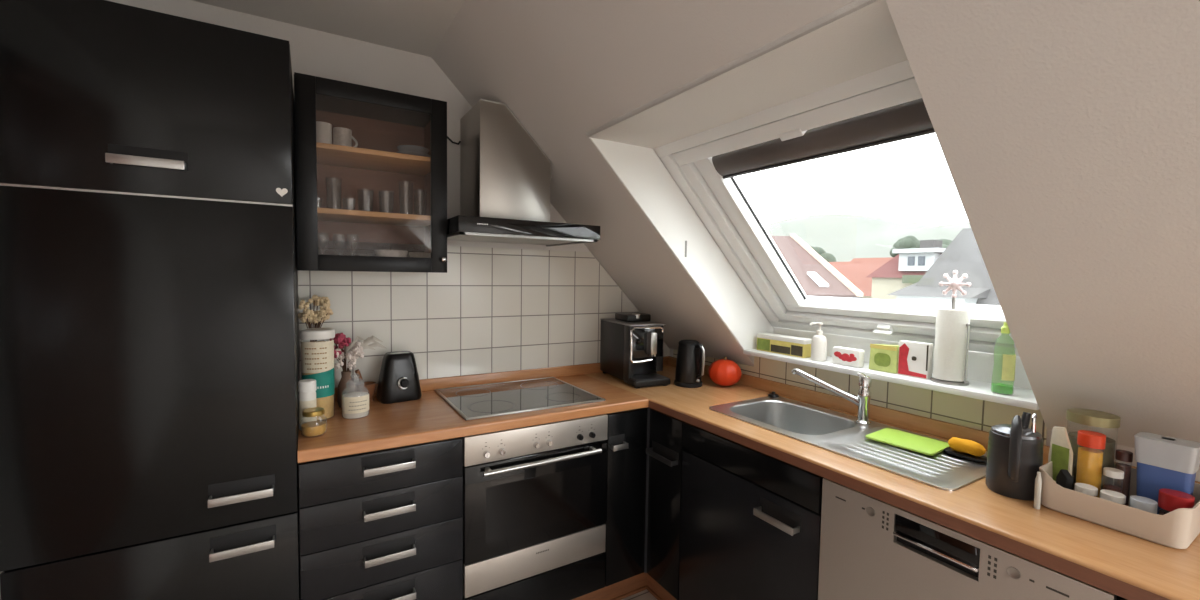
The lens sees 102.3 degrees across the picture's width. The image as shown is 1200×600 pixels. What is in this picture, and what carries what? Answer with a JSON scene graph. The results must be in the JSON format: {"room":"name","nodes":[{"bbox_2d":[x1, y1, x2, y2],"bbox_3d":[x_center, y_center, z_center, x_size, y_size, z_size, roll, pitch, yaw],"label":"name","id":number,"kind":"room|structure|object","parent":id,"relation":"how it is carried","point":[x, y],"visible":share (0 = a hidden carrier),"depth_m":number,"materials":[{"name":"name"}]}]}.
{"room":"kitchen","nodes":[
{"label":"kitchen","id":0,"kind":"room"},
{"bbox_2d":[192,0,464,56],"bbox_3d":[0.011,-1.008,-0.083,1.850,0.120,4.800,-1,4,-31],"label":"ceiling","id":1,"kind":"structure","parent":0,"point":[413,26],"depth_m":1.81,"materials":[{"name":"white paint"}]},
{"bbox_2d":[107,0,668,380],"bbox_3d":[-0.635,0.111,2.358,3.240,2.390,0.120,-1,4,-31],"label":"wall","id":2,"kind":"structure","parent":0,"point":[313,52],"depth_m":2.01,"materials":[{"name":"white paint"}]},
{"bbox_2d":[294,72,446,272],"bbox_3d":[-0.887,-0.439,1.881,0.499,0.655,0.374,-1,4,-31],"label":"upper cabinet","id":3,"kind":"object","parent":2,"relation":"attached to","point":[380,121],"visible":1,"depth_m":1.87,"materials":[{"name":"black wood"}]},
{"bbox_2d":[316,121,331,143],"bbox_3d":[-1.045,-0.607,1.812,0.074,0.105,0.060,1,3,2],"label":"mug","id":4,"kind":"object","parent":3,"relation":"on","point":[323,129],"visible":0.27,"depth_m":1.79,"materials":[{"name":"white ceramic"}]},
{"bbox_2d":[333,127,357,146],"bbox_3d":[-0.975,-0.601,1.843,0.062,0.092,0.076,2,3,25],"label":"mug","id":5,"kind":"object","parent":3,"relation":"on","point":[341,136],"visible":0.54,"depth_m":1.81,"materials":[{"name":"white ceramic"}]},
{"bbox_2d":[316,142,430,175],"bbox_3d":[-0.899,-0.547,1.898,0.461,0.018,0.306,-1,4,-31],"label":"shelf","id":6,"kind":"object","parent":3,"relation":"attached to","point":[333,157],"depth_m":1.88,"materials":[{"name":"brown wood"}]},
{"bbox_2d":[317,207,430,226],"bbox_3d":[-0.902,-0.324,1.910,0.461,0.018,0.306,-1,4,-31],"label":"shelf","id":7,"kind":"object","parent":3,"relation":"attached to","point":[326,216],"depth_m":1.87,"materials":[{"name":"brown wood"}]},
{"bbox_2d":[374,250,407,256],"bbox_3d":[-0.828,-0.163,1.920,0.124,0.065,0.124,-1,4,-31],"label":"bowl","id":8,"kind":"object","parent":3,"relation":"in","point":[387,253],"visible":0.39,"depth_m":1.87,"materials":[{"name":"white ceramic"}]},
{"bbox_2d":[396,151,429,156],"bbox_3d":[-0.757,-0.572,1.961,0.136,0.030,0.136,-1,4,-31],"label":"bowl","id":9,"kind":"object","parent":3,"relation":"on","point":[402,152],"visible":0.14,"depth_m":1.91,"materials":[{"name":"grey ceramic"}]},
{"bbox_2d":[397,145,429,153],"bbox_3d":[-0.756,-0.591,1.960,0.124,0.042,0.124,-1,4,-31],"label":"bowl","id":10,"kind":"object","parent":9,"relation":"in","point":[400,147],"visible":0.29,"depth_m":1.91,"materials":[{"name":"grey ceramic"}]},
{"bbox_2d":[409,252,430,257],"bbox_3d":[-0.734,-0.162,1.977,0.088,0.060,0.088,-1,4,-31],"label":"bowl","id":11,"kind":"object","parent":3,"relation":"in","point":[412,254],"visible":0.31,"depth_m":1.94,"materials":[{"name":"grey ceramic"}]},
{"bbox_2d":[298,240,669,386],"bbox_3d":[-0.390,0.050,2.428,1.906,0.608,0.008,-1,4,-31],"label":"tile backsplash","id":12,"kind":"structure","parent":2,"relation":"attached to","point":[492,310],"depth_m":2.30,"materials":[{"name":"white tile"}]},
{"bbox_2d":[447,98,599,246],"bbox_3d":[-0.381,-0.541,2.107,0.600,0.570,0.502,-1,4,-31],"label":"extractor hood","id":13,"kind":"object","parent":2,"relation":"attached to","point":[506,176],"visible":0.88,"depth_m":2.04,"materials":[{"name":"silver metal"}]},
{"bbox_2d":[447,136,460,144],"bbox_3d":[-0.699,-0.743,2.183,0.144,0.068,0.009,-1,4,-31],"label":"power cable","id":14,"kind":"object","parent":13,"relation":"attached to","point":[448,138],"visible":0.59,"depth_m":2.20,"materials":[{"name":"black plastic"}]},
{"bbox_2d":[622,589,656,599],"bbox_3d":[0.567,1.478,0.407,3.240,0.100,4.800,-1,4,-31],"label":"floor","id":15,"kind":"structure","parent":0,"point":[643,595],"depth_m":2.17,"materials":[{"name":"tile"}]},
{"bbox_2d":[0,0,300,599],"bbox_3d":[-1.305,0.293,1.520,0.602,2.092,0.630,-1,4,-31],"label":"tall cabinet","id":16,"kind":"object","parent":15,"relation":"on","point":[149,353],"visible":0.99,"depth_m":1.25,"materials":[{"name":"black"}]},
{"bbox_2d":[276,188,287,196],"bbox_3d":[-0.914,-0.308,1.389,0.029,0.026,0.006,-1,4,-31],"label":"magnet","id":17,"kind":"object","parent":16,"relation":"attached to","point":[279,191],"visible":1,"depth_m":1.39,"materials":[{"name":"white plastic"}]},
{"bbox_2d":[298,437,462,599],"bbox_3d":[-0.837,0.903,1.826,0.494,0.858,0.604,-1,4,-31],"label":"base cabinet","id":18,"kind":"object","parent":15,"relation":"on","point":[386,524],"visible":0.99,"depth_m":1.58,"materials":[{"name":"black wood"}]},
{"bbox_2d":[462,414,607,599],"bbox_3d":[-0.360,0.840,2.096,0.598,0.745,0.609,-1,4,-31],"label":"oven","id":19,"kind":"object","parent":15,"relation":"on","point":[534,516],"visible":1,"depth_m":1.86,"materials":[{"name":"silver"}]},
{"bbox_2d":[572,573,646,599],"bbox_3d":[-0.362,1.287,1.881,1.353,0.097,0.029,-1,4,-31],"label":"plinth","id":20,"kind":"object","parent":15,"relation":"on","point":[625,588],"visible":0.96,"depth_m":2.15,"materials":[{"name":"brown wood"}]},
{"bbox_2d":[604,407,683,599],"bbox_3d":[0.273,0.840,2.386,0.778,0.758,0.788,-1,4,-31],"label":"base cabinet","id":21,"kind":"object","parent":15,"relation":"on","point":[645,445],"visible":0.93,"depth_m":2.07,"materials":[{"name":"black wood"}]},
{"bbox_2d":[297,356,1199,599],"bbox_3d":[0.285,0.467,1.321,1.906,0.091,2.639,-1,4,-31],"label":"countertop","id":22,"kind":"structure","parent":21,"relation":"on","point":[1127,566],"depth_m":1.53,"materials":[{"name":"brown wood"}]},
{"bbox_2d":[298,379,316,429],"bbox_3d":[-0.995,0.355,1.646,0.054,0.165,0.054,-1,4,-31],"label":"bottle","id":23,"kind":"object","parent":22,"relation":"on","point":[307,388],"visible":0.69,"depth_m":1.62,"materials":[{"name":"white plastic"}]},
{"bbox_2d":[300,407,326,436],"bbox_3d":[-0.936,0.400,1.583,0.076,0.084,0.076,-1,4,-31],"label":"jar","id":24,"kind":"object","parent":22,"relation":"on","point":[314,428],"visible":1,"depth_m":1.56,"materials":[{"name":"clear glass"}]},
{"bbox_2d":[298,295,332,341],"bbox_3d":[-1.093,0.202,1.863,0.119,0.446,0.095,-1,4,-31],"label":"dried flowers","id":25,"kind":"object","parent":22,"relation":"on","point":[308,316],"visible":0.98,"depth_m":1.84,"materials":[{"name":"brown plant"}]},
{"bbox_2d":[299,328,334,419],"bbox_3d":[-1.027,0.269,1.762,0.112,0.325,0.112,-1,4,-31],"label":"storage jar","id":26,"kind":"object","parent":22,"relation":"on","point":[317,357],"visible":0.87,"depth_m":1.72,"materials":[{"name":"multicoloured cardboard"}]},
{"bbox_2d":[341,378,368,418],"bbox_3d":[-0.906,0.352,1.792,0.092,0.158,0.094,-1,4,-31],"label":"jar","id":27,"kind":"object","parent":22,"relation":"on","point":[354,404],"visible":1,"depth_m":1.76,"materials":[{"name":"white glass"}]},
{"bbox_2d":[330,333,386,407],"bbox_3d":[-0.970,0.272,1.922,0.213,0.303,0.097,0,3,-14],"label":"dried flowers","id":28,"kind":"object","parent":22,"relation":"on","point":[340,339],"visible":0.88,"depth_m":1.90,"materials":[{"name":"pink plant"}]},
{"bbox_2d":[355,369,375,401],"bbox_3d":[-0.968,0.350,2.002,0.076,0.138,0.076,0,3,-12],"label":"mortar","id":29,"kind":"object","parent":22,"relation":"on","point":[370,385],"visible":0.7,"depth_m":1.98,"materials":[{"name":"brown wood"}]},
{"bbox_2d":[356,381,375,401],"bbox_3d":[-0.968,0.382,2.003,0.076,0.075,0.076,-1,4,-31],"label":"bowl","id":30,"kind":"object","parent":29,"relation":"on","point":[370,385],"depth_m":1.98,"materials":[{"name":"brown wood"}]},
{"bbox_2d":[376,351,421,403],"bbox_3d":[-0.847,0.320,2.042,0.166,0.199,0.141,-1,4,-37],"label":"toaster","id":31,"kind":"object","parent":22,"relation":"on","point":[399,381],"visible":1,"depth_m":2.00,"materials":[{"name":"black plastic"}]},
{"bbox_2d":[434,377,604,420],"bbox_3d":[-0.364,0.428,2.134,0.598,0.028,0.513,-1,4,-31],"label":"cooktop","id":32,"kind":"object","parent":22,"relation":"in","point":[472,402],"visible":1,"depth_m":2.09,"materials":[{"name":"grey glass"}]},
{"bbox_2d":[600,312,669,387],"bbox_3d":[0.175,0.240,2.510,0.197,0.340,0.420,0,3,-24],"label":"coffee machine","id":33,"kind":"object","parent":22,"relation":"on","point":[631,345],"visible":1,"depth_m":2.41,"materials":[{"name":"black plastic"}]},
{"bbox_2d":[624,378,669,387],"bbox_3d":[0.232,0.396,2.386,0.195,0.032,0.130,0,3,-24],"label":"drip tray","id":34,"kind":"object","parent":33,"relation":"on","point":[636,382],"depth_m":2.33,"materials":[{"name":"black plastic"}]},
{"bbox_2d":[674,340,704,387],"bbox_3d":[0.445,0.310,2.393,0.152,0.222,0.140,2,3,16],"label":"electric kettle","id":35,"kind":"object","parent":22,"relation":"on","point":[690,362],"visible":1,"depth_m":2.34,"materials":[{"name":"black plastic"}]},
{"bbox_2d":[708,356,741,385],"bbox_3d":[0.616,0.350,2.387,0.155,0.144,0.162,-1,4,-31],"label":"pumpkin","id":36,"kind":"object","parent":22,"relation":"on","point":[723,372],"visible":1,"depth_m":2.33,"materials":[{"name":"orange"}]},
{"bbox_2d":[791,368,871,424],"bbox_3d":[0.894,0.356,1.880,0.052,0.188,0.301,-2,4,-41],"label":"tap","id":37,"kind":"object","parent":22,"relation":"on","point":[862,401],"visible":1,"depth_m":1.78,"materials":[{"name":"silver metal"}]},
{"bbox_2d":[709,396,986,490],"bbox_3d":[0.841,0.537,1.716,0.426,0.160,0.880,-1,4,-31],"label":"sink","id":38,"kind":"object","parent":22,"relation":"in","point":[827,429],"visible":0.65,"depth_m":1.61,"materials":[{"name":"silver metal"}]},
{"bbox_2d":[768,391,778,396],"bbox_3d":[0.780,0.422,2.175,0.044,0.021,0.053,-1,4,-31],"label":"plug","id":39,"kind":"object","parent":38,"relation":"on","point":[772,394],"visible":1,"depth_m":2.17,"materials":[{"name":"black plastic"}]},
{"bbox_2d":[865,428,949,455],"bbox_3d":[1.008,0.461,1.583,0.164,0.007,0.200,-1,4,-35],"label":"cutting board","id":40,"kind":"object","parent":38,"relation":"on","point":[905,440],"visible":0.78,"depth_m":1.57,"materials":[{"name":"green plastic"}]},
{"bbox_2d":[943,437,986,462],"bbox_3d":[1.112,0.449,1.468,0.052,0.052,0.108,-1,4,-31],"label":"sponge","id":41,"kind":"object","parent":38,"relation":"on","point":[963,448],"visible":0.88,"depth_m":1.45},
{"bbox_2d":[943,447,986,462],"bbox_3d":[1.112,0.470,1.469,0.052,0.009,0.108,-1,4,-31],"label":"tray","id":42,"kind":"object","parent":38,"relation":"on","point":[977,457],"depth_m":1.45,"materials":[{"name":"black plastic"}]},
{"bbox_2d":[986,412,1043,499],"bbox_3d":[1.066,0.387,1.230,0.125,0.208,0.119,1,3,-2],"label":"jug","id":43,"kind":"object","parent":22,"relation":"on","point":[1014,450],"visible":0.98,"depth_m":1.20,"materials":[{"name":"black metal"}]},
{"bbox_2d":[1034,471,1041,508],"bbox_3d":[1.039,0.452,1.148,0.012,0.088,0.012,-1,4,-31],"label":"bottle","id":44,"kind":"object","parent":22,"relation":"on","point":[1038,480],"visible":1,"depth_m":1.14,"materials":[{"name":"white plastic"}]},
{"bbox_2d":[1039,461,1199,548],"bbox_3d":[1.202,0.454,1.117,0.220,0.090,0.240,-1,4,-31],"label":"storage bin","id":45,"kind":"object","parent":22,"relation":"on","point":[1178,528],"visible":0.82,"depth_m":1.04,"materials":[{"name":"beige plastic"}]},
{"bbox_2d":[1048,427,1072,481],"bbox_3d":[1.138,0.401,1.196,0.010,0.178,0.050,0,3,-10],"label":"packet","id":46,"kind":"object","parent":45,"relation":"in","point":[1060,451],"visible":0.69,"depth_m":1.19,"materials":[{"name":"beige paper"}]},
{"bbox_2d":[1056,469,1072,489],"bbox_3d":[1.115,0.450,1.161,0.016,0.084,0.034,1,3,7],"label":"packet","id":47,"kind":"object","parent":45,"relation":"in","point":[1064,478],"visible":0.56,"depth_m":1.15,"materials":[{"name":"black plastic"}]},
{"bbox_2d":[1074,483,1097,495],"bbox_3d":[1.128,0.463,1.124,0.038,0.062,0.038,-1,4,-31],"label":"jar","id":48,"kind":"object","parent":45,"relation":"in","point":[1084,488],"visible":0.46,"depth_m":1.11,"materials":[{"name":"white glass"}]},
{"bbox_2d":[1074,430,1105,497],"bbox_3d":[1.172,0.405,1.159,0.048,0.175,0.048,-1,4,-31],"label":"spice jar","id":49,"kind":"object","parent":45,"relation":"in","point":[1089,462],"visible":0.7,"depth_m":1.14,"materials":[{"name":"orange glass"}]},
{"bbox_2d":[1066,408,1120,489],"bbox_3d":[1.214,0.385,1.198,0.093,0.212,0.093,-1,4,-31],"label":"storage jar","id":50,"kind":"object","parent":45,"relation":"in","point":[1094,418],"visible":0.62,"depth_m":1.17,"materials":[{"name":"clear glass"}]},
{"bbox_2d":[1100,489,1125,503],"bbox_3d":[1.152,0.465,1.088,0.040,0.062,0.040,-1,4,-31],"label":"jar","id":51,"kind":"object","parent":45,"relation":"in","point":[1110,495],"visible":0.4,"depth_m":1.08,"materials":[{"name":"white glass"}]},
{"bbox_2d":[1103,467,1123,492],"bbox_3d":[1.188,0.444,1.121,0.033,0.102,0.033,-1,4,-31],"label":"jar","id":52,"kind":"object","parent":45,"relation":"in","point":[1115,473],"visible":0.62,"depth_m":1.11,"materials":[{"name":"clear glass"}]},
{"bbox_2d":[1114,449,1132,505],"bbox_3d":[1.227,0.424,1.136,0.028,0.140,0.028,-1,4,-31],"label":"jar","id":53,"kind":"object","parent":45,"relation":"in","point":[1121,455],"visible":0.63,"depth_m":1.13,"materials":[{"name":"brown glass"}]},
{"bbox_2d":[1129,495,1157,513],"bbox_3d":[1.178,0.465,1.050,0.040,0.066,0.040,-1,4,-31],"label":"jar","id":54,"kind":"object","parent":45,"relation":"in","point":[1138,502],"visible":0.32,"depth_m":1.04,"materials":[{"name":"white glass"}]},
{"bbox_2d":[1134,432,1199,513],"bbox_3d":[1.267,0.404,1.085,0.068,0.188,0.094,-1,4,-31],"label":"plastic tub","id":55,"kind":"object","parent":45,"relation":"in","point":[1163,462],"visible":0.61,"depth_m":1.07,"materials":[{"name":"blue"}]},
{"bbox_2d":[1158,489,1194,514],"bbox_3d":[1.217,0.454,1.024,0.049,0.092,0.049,-1,4,-31],"label":"lid jar","id":56,"kind":"object","parent":45,"relation":"in","point":[1169,500],"visible":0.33,"depth_m":1.01,"materials":[{"name":"red plastic"}]},
{"bbox_2d":[645,574,676,599],"bbox_3d":[0.758,1.333,1.340,0.029,0.097,2.083,-1,4,-31],"label":"plinth","id":57,"kind":"object","parent":15,"relation":"on","point":[652,586],"visible":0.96,"depth_m":2.16,"materials":[{"name":"brown wood"}]},
{"bbox_2d":[679,422,823,599],"bbox_3d":[0.710,0.876,1.831,0.604,0.758,0.611,-1,4,-31],"label":"base cabinet","id":58,"kind":"object","parent":15,"relation":"on","point":[751,518],"visible":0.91,"depth_m":1.67,"materials":[{"name":"black wood"}]},
{"bbox_2d":[818,478,1119,599],"bbox_3d":[1.037,0.909,1.319,0.576,0.757,0.594,-1,4,-31],"label":"dishwasher","id":59,"kind":"object","parent":15,"relation":"on","point":[871,548],"visible":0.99,"depth_m":1.20,"materials":[{"name":"silver metal"}]},
{"bbox_2d":[432,0,1199,447],"bbox_3d":[1.205,-0.274,0.686,1.810,1.390,4.600,-1,4,-31],"label":"wall","id":60,"kind":"structure","parent":0,"point":[1067,132],"depth_m":1.07,"materials":[{"name":"white paint"}]},
{"bbox_2d":[586,0,1038,409],"bbox_3d":[0.748,-0.189,1.624,1.155,0.972,1.213,-1,4,-31],"label":"window","id":61,"kind":"structure","parent":60,"relation":"in","point":[732,258],"depth_m":1.95,"materials":[{"name":"white paint"}]},
{"bbox_2d":[685,241,686,256],"bbox_3d":[0.371,-0.222,2.100,0.012,0.072,0.007,-1,4,-31],"label":"wall vent","id":62,"kind":"object","parent":61,"relation":"attached to","point":[685,241],"visible":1,"depth_m":2.10,"materials":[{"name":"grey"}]},
{"bbox_2d":[757,333,811,357],"bbox_3d":[0.848,0.206,2.226,0.072,0.080,0.262,-1,4,-31],"label":"carton","id":63,"kind":"object","parent":61,"relation":"on","point":[794,346],"visible":0.84,"depth_m":2.18,"materials":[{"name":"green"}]},
{"bbox_2d":[810,322,826,360],"bbox_3d":[0.930,0.176,2.052,0.062,0.161,0.063,-1,4,-31],"label":"soap dispenser","id":64,"kind":"object","parent":61,"relation":"on","point":[818,342],"visible":1,"depth_m":2.03,"materials":[{"name":"white plastic"}]},
{"bbox_2d":[811,334,826,360],"bbox_3d":[0.930,0.200,2.053,0.062,0.112,0.062,-1,4,-31],"label":"bottle","id":65,"kind":"object","parent":64,"relation":"on","point":[818,342],"depth_m":2.03,"materials":[{"name":"white plastic"}]},
{"bbox_2d":[712,98,934,178],"bbox_3d":[0.666,-0.496,1.556,0.077,0.081,0.788,-1,4,-31],"label":"roller blind","id":66,"kind":"object","parent":61,"relation":"attached to","point":[910,119],"visible":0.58,"depth_m":1.46,"materials":[{"name":"fabric"}]},
{"bbox_2d":[832,346,864,367],"bbox_3d":[0.996,0.228,1.942,0.042,0.070,0.116,-1,4,-31],"label":"pack","id":67,"kind":"object","parent":61,"relation":"on","point":[846,356],"visible":1,"depth_m":1.92,"materials":[{"name":"white"}]},
{"bbox_2d":[869,344,898,373],"bbox_3d":[1.076,0.218,1.830,0.029,0.105,0.104,-1,4,-31],"label":"pack","id":68,"kind":"object","parent":61,"relation":"on","point":[883,357],"visible":0.89,"depth_m":1.82},
{"bbox_2d":[898,340,932,378],"bbox_3d":[1.132,0.213,1.737,0.034,0.125,0.100,-1,4,-31],"label":"food box","id":69,"kind":"object","parent":61,"relation":"on","point":[915,359],"visible":0.95,"depth_m":1.72,"materials":[{"name":"white cardboard"}]},
{"bbox_2d":[930,270,970,385],"bbox_3d":[1.199,0.090,1.644,0.110,0.383,0.111,-1,4,-31],"label":"paper towel roll","id":70,"kind":"object","parent":61,"relation":"on","point":[952,331],"visible":1,"depth_m":1.61,"materials":[{"name":"white paper"}]},
{"bbox_2d":[991,322,1015,394],"bbox_3d":[1.249,0.179,1.495,0.045,0.222,0.056,-1,4,-31],"label":"dish soap bottle","id":71,"kind":"object","parent":61,"relation":"on","point":[1009,361],"visible":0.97,"depth_m":1.48,"materials":[{"name":"green plastic"}]},
{"bbox_2d":[669,348,1199,481],"bbox_3d":[1.783,0.820,1.103,0.420,1.180,4.600,-1,4,-31],"label":"wall","id":72,"kind":"structure","parent":0,"point":[1049,432],"depth_m":1.30,"materials":[{"name":"white paint"}]},
{"bbox_2d":[673,349,1046,444],"bbox_3d":[0.884,0.330,2.164,0.008,0.115,1.707,-1,4,-31],"label":"tile backsplash","id":73,"kind":"structure","parent":72,"relation":"attached to","point":[978,414],"depth_m":1.76,"materials":[{"name":"beige tile"}]},
{"label":"outside","id":74,"kind":"structure","parent":0,"visible":0},
{"bbox_3d":[31.298,6.813,80.580,127.000,0.200,220.000,-1,4,-31],"label":"ground","id":75,"kind":"structure","parent":74,"visible":0},
{"bbox_2d":[771,234,862,297],"bbox_3d":[0.192,3.490,17.596,14.080,12.070,8.240,1,3,-6],"label":"house","id":76,"kind":"structure","parent":75,"relation":"on","point":[815,275],"depth_m":15.32,"materials":[{"name":"tile"}]},
{"bbox_2d":[810,246,836,261],"bbox_3d":[26.590,0.356,60.840,7.062,14.617,7.100,-1,4,-31],"label":"tree","id":77,"kind":"object","parent":75,"relation":"on","point":[828,257],"visible":0.08,"depth_m":58.52,"materials":[{"name":"green plant"}]},
{"bbox_2d":[828,262,848,271],"bbox_3d":[21.601,2.304,47.208,8.000,12.000,6.500,-1,4,-31],"label":"house","id":78,"kind":"structure","parent":75,"relation":"on","point":[838,266],"depth_m":44.81,"materials":[{"name":"orange tile"}]},
{"bbox_2d":[840,257,893,298],"bbox_3d":[20.526,2.903,35.472,9.000,12.000,4.500,-1,4,-31],"label":"house","id":79,"kind":"structure","parent":75,"relation":"on","point":[857,270],"depth_m":34.73,"materials":[{"name":"orange tile"}]},
{"bbox_2d":[889,235,919,256],"bbox_3d":[19.678,2.499,31.201,1.844,13.228,1.879,0,3,-10],"label":"tree","id":80,"kind":"object","parent":75,"relation":"on","point":[908,242],"visible":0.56,"depth_m":30.38,"materials":[{"name":"green plant"}]},
{"bbox_2d":[867,240,945,299],"bbox_3d":[16.646,3.379,22.381,8.600,12.300,4.500,-1,4,-31],"label":"house","id":81,"kind":"structure","parent":75,"relation":"on","point":[909,266],"depth_m":20.76,"materials":[{"name":"beige"}]},
{"bbox_2d":[888,228,999,305],"bbox_3d":[14.143,3.953,12.618,6.600,12.100,9.950,-1,4,-31],"label":"house","id":82,"kind":"structure","parent":75,"relation":"on","point":[963,255],"depth_m":14.64,"materials":[{"name":"grey tile"}]},
{"bbox_2d":[939,239,951,247],"bbox_3d":[32.402,1.296,46.885,5.820,14.382,5.686,1,3,-5],"label":"tree","id":83,"kind":"object","parent":75,"relation":"on","point":[946,242],"visible":0.04,"depth_m":45.20,"materials":[{"name":"green plant"}]},
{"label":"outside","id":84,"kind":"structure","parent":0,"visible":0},
{"bbox_2d":[765,213,970,261],"bbox_3d":[108.023,-20.703,209.054,208.000,43.667,363.000,-1,4,-31],"label":"wooded hill","id":85,"kind":"structure","parent":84,"point":[847,237],"depth_m":197.88,"materials":[{"name":"green plant"}]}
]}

